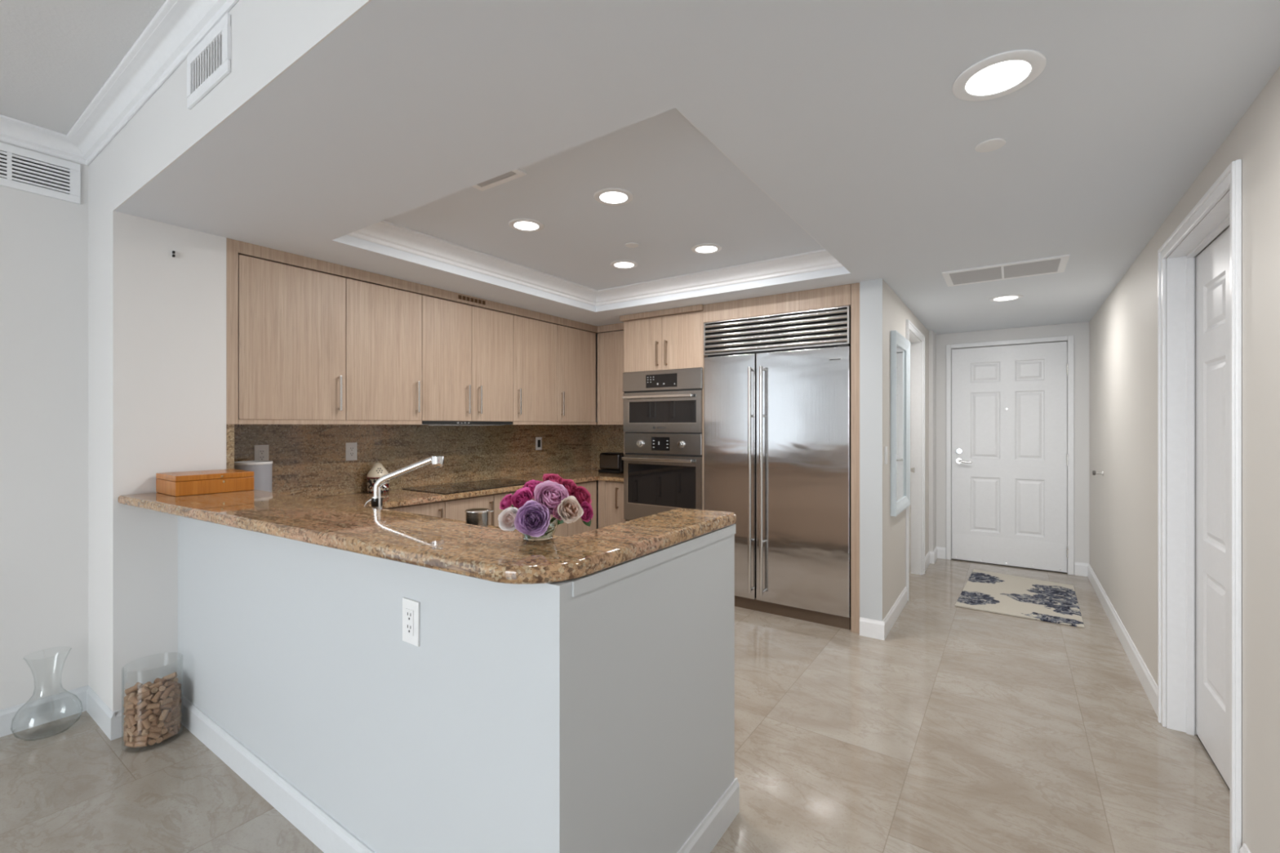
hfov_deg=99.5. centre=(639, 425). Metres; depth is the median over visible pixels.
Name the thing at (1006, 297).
recessed light
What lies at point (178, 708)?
cork
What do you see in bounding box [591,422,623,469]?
backsplash
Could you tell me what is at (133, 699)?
cork
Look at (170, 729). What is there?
cork
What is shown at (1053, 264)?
ceiling vent
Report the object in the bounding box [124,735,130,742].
cork
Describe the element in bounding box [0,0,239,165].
trim
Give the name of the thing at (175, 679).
cork
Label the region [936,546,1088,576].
baseboard
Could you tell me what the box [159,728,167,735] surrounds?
cork
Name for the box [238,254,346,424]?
upper cabinet
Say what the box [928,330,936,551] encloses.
trim
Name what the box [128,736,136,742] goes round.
cork
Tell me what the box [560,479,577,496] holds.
rose
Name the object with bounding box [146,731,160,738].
cork
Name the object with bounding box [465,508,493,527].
steel canister
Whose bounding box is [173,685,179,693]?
cork
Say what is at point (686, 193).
ceiling
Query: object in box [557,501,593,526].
rose
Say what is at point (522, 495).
rose
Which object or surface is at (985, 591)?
doormat
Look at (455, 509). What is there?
base cabinet
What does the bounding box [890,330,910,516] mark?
wall mirror
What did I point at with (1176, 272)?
trim
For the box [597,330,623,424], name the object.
upper cabinet
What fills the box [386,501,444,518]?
base cabinet
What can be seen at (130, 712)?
cork
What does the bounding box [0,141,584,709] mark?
wall
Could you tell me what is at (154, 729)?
cork
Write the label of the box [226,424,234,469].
backsplash
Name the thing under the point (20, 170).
air vent
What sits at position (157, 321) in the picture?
wall pillar
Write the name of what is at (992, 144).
cap
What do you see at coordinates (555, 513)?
rose
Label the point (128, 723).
cork
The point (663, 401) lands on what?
microwave
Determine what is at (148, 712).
cork
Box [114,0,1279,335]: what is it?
ceiling
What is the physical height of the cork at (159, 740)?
0.023 m
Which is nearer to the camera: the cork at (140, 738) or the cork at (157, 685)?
the cork at (140, 738)
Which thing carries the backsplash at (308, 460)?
attached to the wall at (44, 240)
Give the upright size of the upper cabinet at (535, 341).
0.855 m
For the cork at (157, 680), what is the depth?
2.37 m
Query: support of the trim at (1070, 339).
attached to the wall at (1080, 331)
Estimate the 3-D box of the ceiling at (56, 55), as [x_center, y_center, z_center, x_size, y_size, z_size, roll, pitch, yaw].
[-2.421,-1.382,-0.831,4.550,0.120,5.389,0,0,34]
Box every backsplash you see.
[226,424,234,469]
[234,424,591,497]
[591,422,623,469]
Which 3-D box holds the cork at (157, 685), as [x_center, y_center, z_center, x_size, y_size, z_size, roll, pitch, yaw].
[-2.079,1.121,2.324,0.022,0.030,0.044,0,0,30]
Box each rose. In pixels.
[497,506,517,531]
[499,493,514,509]
[511,487,533,508]
[513,499,551,537]
[522,479,542,501]
[533,480,568,515]
[542,473,563,484]
[549,505,562,521]
[551,495,583,524]
[553,486,591,519]
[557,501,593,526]
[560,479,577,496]
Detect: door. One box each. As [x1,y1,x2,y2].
[909,343,915,573]
[951,341,1068,572]
[1195,226,1230,791]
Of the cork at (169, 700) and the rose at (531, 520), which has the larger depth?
the cork at (169, 700)
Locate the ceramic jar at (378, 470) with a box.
[366,462,389,493]
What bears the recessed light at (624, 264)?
in the ceiling at (686, 193)
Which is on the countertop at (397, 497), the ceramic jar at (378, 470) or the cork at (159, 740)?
the ceramic jar at (378, 470)
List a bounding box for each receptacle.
[258,448,265,460]
[349,446,354,457]
[405,608,413,635]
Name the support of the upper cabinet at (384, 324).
attached to the wall at (44, 240)
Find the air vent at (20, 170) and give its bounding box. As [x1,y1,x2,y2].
[0,142,79,204]
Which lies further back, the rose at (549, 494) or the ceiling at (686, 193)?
the ceiling at (686, 193)
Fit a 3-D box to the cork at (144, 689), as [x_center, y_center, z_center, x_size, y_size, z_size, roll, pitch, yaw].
[-2.089,1.126,2.291,0.045,0.036,0.022,0,0,20]
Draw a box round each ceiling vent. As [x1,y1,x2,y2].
[471,168,526,191]
[942,253,1070,286]
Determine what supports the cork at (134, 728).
in the vase
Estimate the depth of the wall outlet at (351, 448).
3.57 m
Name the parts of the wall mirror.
glass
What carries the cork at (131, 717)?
in the vase
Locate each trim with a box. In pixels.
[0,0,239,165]
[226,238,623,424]
[346,107,843,306]
[572,524,735,596]
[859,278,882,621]
[906,319,924,600]
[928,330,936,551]
[946,335,1074,574]
[1157,159,1241,852]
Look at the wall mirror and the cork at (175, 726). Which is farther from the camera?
the wall mirror
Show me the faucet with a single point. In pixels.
(435, 460)
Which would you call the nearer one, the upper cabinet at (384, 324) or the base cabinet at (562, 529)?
the upper cabinet at (384, 324)
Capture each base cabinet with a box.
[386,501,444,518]
[443,494,493,525]
[493,491,534,526]
[551,515,567,537]
[567,480,596,536]
[598,480,623,528]
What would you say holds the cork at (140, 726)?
in the vase
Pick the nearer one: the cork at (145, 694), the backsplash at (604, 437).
the cork at (145, 694)
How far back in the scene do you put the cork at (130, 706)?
2.24 m
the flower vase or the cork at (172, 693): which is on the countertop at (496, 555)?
the flower vase
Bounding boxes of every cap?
[625,242,638,248]
[974,137,1005,152]
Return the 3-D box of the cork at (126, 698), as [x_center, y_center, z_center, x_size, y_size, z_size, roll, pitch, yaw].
[-2.160,1.159,2.284,0.022,0.045,0.043,0,0,-35]
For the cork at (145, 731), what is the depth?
2.25 m
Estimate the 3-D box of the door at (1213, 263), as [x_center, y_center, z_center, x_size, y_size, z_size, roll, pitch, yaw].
[2.168,0.309,1.998,0.092,2.086,0.902,0,0,34]
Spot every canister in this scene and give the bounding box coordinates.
[234,460,272,492]
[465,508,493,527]
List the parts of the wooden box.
lid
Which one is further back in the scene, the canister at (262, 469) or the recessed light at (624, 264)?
the recessed light at (624, 264)
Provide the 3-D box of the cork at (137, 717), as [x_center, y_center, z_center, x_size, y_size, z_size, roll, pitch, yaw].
[-2.090,1.207,2.258,0.022,0.036,0.046,0,0,-37]
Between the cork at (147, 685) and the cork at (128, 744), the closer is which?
the cork at (128, 744)
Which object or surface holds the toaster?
on the countertop at (397, 497)
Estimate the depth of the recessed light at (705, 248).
3.25 m
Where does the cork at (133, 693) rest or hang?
on the cork at (130, 706)
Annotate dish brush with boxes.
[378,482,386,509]
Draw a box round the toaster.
[598,452,623,474]
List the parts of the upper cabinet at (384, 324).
light rail, handle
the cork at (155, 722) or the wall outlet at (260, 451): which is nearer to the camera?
the cork at (155, 722)
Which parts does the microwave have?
handle, door, control panel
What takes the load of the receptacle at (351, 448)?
attached to the wall outlet at (351, 448)
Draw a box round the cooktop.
[402,478,528,493]
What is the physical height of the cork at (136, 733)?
0.037 m
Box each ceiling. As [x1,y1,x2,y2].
[0,0,165,134]
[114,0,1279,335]
[384,108,824,289]
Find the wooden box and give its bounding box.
[155,469,253,496]
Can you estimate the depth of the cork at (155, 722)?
2.27 m
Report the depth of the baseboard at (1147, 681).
3.13 m
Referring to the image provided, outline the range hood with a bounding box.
[390,421,512,425]
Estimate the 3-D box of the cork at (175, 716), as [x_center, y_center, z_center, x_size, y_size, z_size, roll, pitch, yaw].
[-2.015,1.258,2.345,0.022,0.023,0.041,0,0,-11]
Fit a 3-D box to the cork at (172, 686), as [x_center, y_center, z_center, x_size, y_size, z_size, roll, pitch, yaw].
[-2.026,1.138,2.332,0.022,0.038,0.046,0,0,44]
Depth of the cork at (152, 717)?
2.26 m
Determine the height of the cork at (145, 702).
0.041 m
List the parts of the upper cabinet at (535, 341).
handle, light rail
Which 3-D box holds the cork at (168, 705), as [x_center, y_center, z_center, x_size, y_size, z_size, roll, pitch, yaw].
[-2.022,1.195,2.306,0.044,0.031,0.022,0,0,-41]
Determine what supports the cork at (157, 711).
in the vase
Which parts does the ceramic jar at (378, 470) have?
lid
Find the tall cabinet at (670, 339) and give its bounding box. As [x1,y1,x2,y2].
[619,304,707,521]
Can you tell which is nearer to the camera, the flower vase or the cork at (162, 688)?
the flower vase
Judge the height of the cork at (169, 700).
0.026 m
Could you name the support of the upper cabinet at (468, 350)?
attached to the wall at (44, 240)
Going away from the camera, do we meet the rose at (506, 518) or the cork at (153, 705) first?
the rose at (506, 518)
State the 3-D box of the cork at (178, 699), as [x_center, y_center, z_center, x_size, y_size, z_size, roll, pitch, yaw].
[-2.018,1.203,2.357,0.022,0.045,0.042,0,0,-19]
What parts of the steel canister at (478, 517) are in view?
lid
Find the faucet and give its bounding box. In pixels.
[364,455,444,510]
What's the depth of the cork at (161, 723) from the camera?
2.28 m
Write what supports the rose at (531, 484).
in the flower vase
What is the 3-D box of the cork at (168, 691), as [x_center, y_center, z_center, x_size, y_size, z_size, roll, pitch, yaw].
[-2.017,1.143,2.305,0.022,0.044,0.044,0,0,18]
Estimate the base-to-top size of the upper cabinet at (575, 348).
0.855 m
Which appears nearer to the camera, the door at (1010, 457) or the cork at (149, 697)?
the cork at (149, 697)
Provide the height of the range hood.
0.032 m
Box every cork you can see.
[123,695,129,702]
[123,700,133,706]
[124,684,138,694]
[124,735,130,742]
[125,703,136,710]
[125,708,137,715]
[125,718,135,728]
[125,727,134,737]
[125,741,135,747]
[127,692,136,702]
[128,695,142,705]
[128,714,137,725]
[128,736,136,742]
[130,724,137,732]
[133,729,142,736]
[133,740,148,747]
[134,714,142,720]
[134,735,149,742]
[135,698,150,710]
[136,689,151,700]
[136,706,147,715]
[137,719,144,731]
[140,686,151,693]
[140,709,153,719]
[141,694,154,701]
[141,717,151,728]
[141,728,149,736]
[142,683,153,688]
[146,702,159,709]
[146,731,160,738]
[147,712,155,721]
[147,737,155,745]
[148,681,162,690]
[148,725,162,733]
[151,687,158,695]
[151,690,163,702]
[151,714,159,726]
[153,707,162,715]
[154,678,167,684]
[155,736,162,742]
[157,720,164,727]
[158,685,165,691]
[158,708,169,719]
[159,697,173,706]
[159,702,172,709]
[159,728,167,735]
[160,688,172,699]
[160,730,173,740]
[162,720,174,728]
[163,684,176,692]
[164,671,177,680]
[164,681,177,688]
[164,711,173,722]
[166,726,173,733]
[167,690,174,697]
[168,677,178,681]
[168,705,176,711]
[168,708,177,715]
[170,697,177,705]
[170,711,180,720]
[170,723,177,734]
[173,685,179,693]
[173,688,182,697]
[173,696,181,706]
[173,715,181,724]
[175,702,182,711]
[177,717,182,727]
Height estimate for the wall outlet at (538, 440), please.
0.118 m
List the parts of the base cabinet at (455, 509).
handle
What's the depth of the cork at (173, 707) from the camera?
2.32 m
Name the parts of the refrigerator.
door, handle, handle, door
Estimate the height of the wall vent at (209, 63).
0.173 m
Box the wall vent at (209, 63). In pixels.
[186,13,231,109]
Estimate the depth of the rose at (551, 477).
1.50 m
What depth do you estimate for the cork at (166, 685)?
2.34 m
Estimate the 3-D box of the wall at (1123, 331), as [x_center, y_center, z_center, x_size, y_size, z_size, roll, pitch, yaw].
[0.976,0.015,0.282,0.150,2.675,10.970,0,0,34]
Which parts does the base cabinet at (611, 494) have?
door, handle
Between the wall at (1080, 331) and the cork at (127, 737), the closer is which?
the cork at (127, 737)
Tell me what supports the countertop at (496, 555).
on the wall at (534, 717)
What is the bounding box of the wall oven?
[622,433,702,519]
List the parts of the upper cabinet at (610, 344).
light rail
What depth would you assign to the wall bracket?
2.51 m
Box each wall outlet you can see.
[253,444,268,460]
[345,442,357,460]
[402,597,419,646]
[535,436,542,449]
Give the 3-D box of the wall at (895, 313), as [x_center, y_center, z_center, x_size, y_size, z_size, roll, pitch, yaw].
[2.207,0.213,4.525,0.135,2.280,2.580,0,0,34]
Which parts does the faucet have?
lever, spout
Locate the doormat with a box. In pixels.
[955,568,1084,627]
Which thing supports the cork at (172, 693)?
in the vase
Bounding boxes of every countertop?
[118,488,736,584]
[311,469,623,537]
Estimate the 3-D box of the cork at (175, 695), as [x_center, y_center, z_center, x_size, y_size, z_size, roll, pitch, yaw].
[-2.023,1.173,2.367,0.022,0.023,0.041,0,0,-27]
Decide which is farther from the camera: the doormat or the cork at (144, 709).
the doormat
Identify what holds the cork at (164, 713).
in the vase
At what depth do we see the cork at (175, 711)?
2.34 m
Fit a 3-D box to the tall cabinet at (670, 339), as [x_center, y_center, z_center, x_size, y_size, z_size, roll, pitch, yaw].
[0.343,0.213,4.644,0.782,2.280,0.692,0,0,34]
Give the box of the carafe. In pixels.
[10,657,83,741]
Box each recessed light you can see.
[508,218,543,231]
[593,187,633,205]
[610,260,638,269]
[691,243,721,253]
[952,49,1046,101]
[988,294,1022,302]
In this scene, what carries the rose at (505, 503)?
in the flower vase
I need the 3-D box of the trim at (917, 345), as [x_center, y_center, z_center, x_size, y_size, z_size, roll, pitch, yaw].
[2.291,0.268,4.584,0.106,2.170,0.950,0,0,34]
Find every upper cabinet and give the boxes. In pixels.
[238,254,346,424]
[346,278,422,424]
[417,294,513,421]
[511,315,556,424]
[556,324,596,424]
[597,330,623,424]
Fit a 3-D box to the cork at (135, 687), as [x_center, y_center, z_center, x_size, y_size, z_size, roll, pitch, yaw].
[-2.158,1.122,2.300,0.045,0.033,0.022,0,0,-37]
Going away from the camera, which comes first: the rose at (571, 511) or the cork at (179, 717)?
the rose at (571, 511)
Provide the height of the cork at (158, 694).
0.036 m
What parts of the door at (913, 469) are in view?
knob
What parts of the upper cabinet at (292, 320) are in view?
light rail, handle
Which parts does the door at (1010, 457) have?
lever handle, kick plate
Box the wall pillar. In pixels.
[88,210,226,711]
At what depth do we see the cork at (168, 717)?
2.31 m
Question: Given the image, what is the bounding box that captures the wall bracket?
[171,250,178,258]
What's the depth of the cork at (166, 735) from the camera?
2.30 m
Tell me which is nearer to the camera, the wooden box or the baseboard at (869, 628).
the wooden box
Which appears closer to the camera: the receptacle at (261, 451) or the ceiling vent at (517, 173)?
the ceiling vent at (517, 173)
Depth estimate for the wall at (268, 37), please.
1.70 m
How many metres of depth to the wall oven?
4.36 m
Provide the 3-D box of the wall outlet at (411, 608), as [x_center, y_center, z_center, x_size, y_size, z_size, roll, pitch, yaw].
[-0.620,0.531,1.464,0.074,0.118,0.009,0,0,34]
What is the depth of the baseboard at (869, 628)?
3.52 m
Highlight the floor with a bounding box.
[0,558,1230,852]
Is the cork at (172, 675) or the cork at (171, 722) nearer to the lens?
the cork at (171, 722)
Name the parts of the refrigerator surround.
panel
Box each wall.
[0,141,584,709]
[88,0,372,231]
[177,515,734,852]
[591,306,850,528]
[882,279,928,620]
[936,321,1088,573]
[1088,66,1279,852]
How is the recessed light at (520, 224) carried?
in the ceiling at (686, 193)
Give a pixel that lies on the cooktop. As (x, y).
(458, 487)
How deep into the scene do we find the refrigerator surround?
3.55 m
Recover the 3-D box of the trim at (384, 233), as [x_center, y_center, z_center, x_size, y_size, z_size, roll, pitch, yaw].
[-0.130,-1.021,3.008,1.999,0.092,2.086,0,0,34]
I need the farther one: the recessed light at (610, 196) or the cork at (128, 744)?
the recessed light at (610, 196)
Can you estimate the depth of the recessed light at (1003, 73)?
1.43 m
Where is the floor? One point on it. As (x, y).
(960, 730)
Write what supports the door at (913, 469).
in the wall at (895, 313)
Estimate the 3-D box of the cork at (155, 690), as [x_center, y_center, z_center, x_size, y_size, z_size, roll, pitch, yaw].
[-2.066,1.135,2.307,0.022,0.042,0.045,0,0,-40]
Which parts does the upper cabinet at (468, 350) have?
door, handle, handle, door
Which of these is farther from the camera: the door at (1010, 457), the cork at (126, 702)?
the door at (1010, 457)
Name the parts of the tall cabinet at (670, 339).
door, handle, cornice, handle, door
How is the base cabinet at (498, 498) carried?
on the floor
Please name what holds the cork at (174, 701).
in the vase
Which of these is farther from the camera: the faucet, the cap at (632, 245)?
the cap at (632, 245)
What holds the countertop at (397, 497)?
on the cabinet
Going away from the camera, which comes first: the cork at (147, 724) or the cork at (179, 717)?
the cork at (147, 724)
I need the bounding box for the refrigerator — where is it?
[703,306,850,629]
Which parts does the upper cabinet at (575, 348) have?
handle, light rail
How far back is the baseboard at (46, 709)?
2.44 m
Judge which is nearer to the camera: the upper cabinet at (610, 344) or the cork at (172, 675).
the cork at (172, 675)
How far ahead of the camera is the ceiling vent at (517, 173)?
2.34 m
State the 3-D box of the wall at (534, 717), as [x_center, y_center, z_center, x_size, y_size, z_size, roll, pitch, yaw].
[-0.910,0.849,2.207,2.400,1.008,0.888,0,0,34]
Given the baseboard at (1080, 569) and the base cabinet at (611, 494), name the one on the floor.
the base cabinet at (611, 494)
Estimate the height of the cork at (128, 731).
0.042 m
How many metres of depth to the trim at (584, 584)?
1.42 m
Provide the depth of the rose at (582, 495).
1.47 m
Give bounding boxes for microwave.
[622,367,702,433]
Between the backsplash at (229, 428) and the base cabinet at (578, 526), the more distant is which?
the base cabinet at (578, 526)
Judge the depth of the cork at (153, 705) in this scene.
2.26 m
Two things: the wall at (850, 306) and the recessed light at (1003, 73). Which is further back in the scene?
the wall at (850, 306)
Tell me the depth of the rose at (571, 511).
1.38 m
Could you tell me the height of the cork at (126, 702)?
0.028 m
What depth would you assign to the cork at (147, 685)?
2.31 m
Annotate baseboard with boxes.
[0,684,124,740]
[180,694,739,852]
[859,546,937,639]
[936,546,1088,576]
[1087,564,1250,852]
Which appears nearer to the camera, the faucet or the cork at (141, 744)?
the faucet
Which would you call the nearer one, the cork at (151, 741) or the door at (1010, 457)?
the cork at (151, 741)
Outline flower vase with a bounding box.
[520,515,558,541]
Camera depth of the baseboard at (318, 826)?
1.85 m
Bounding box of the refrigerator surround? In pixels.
[703,282,859,633]
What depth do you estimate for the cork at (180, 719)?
2.36 m
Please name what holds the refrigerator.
on the floor

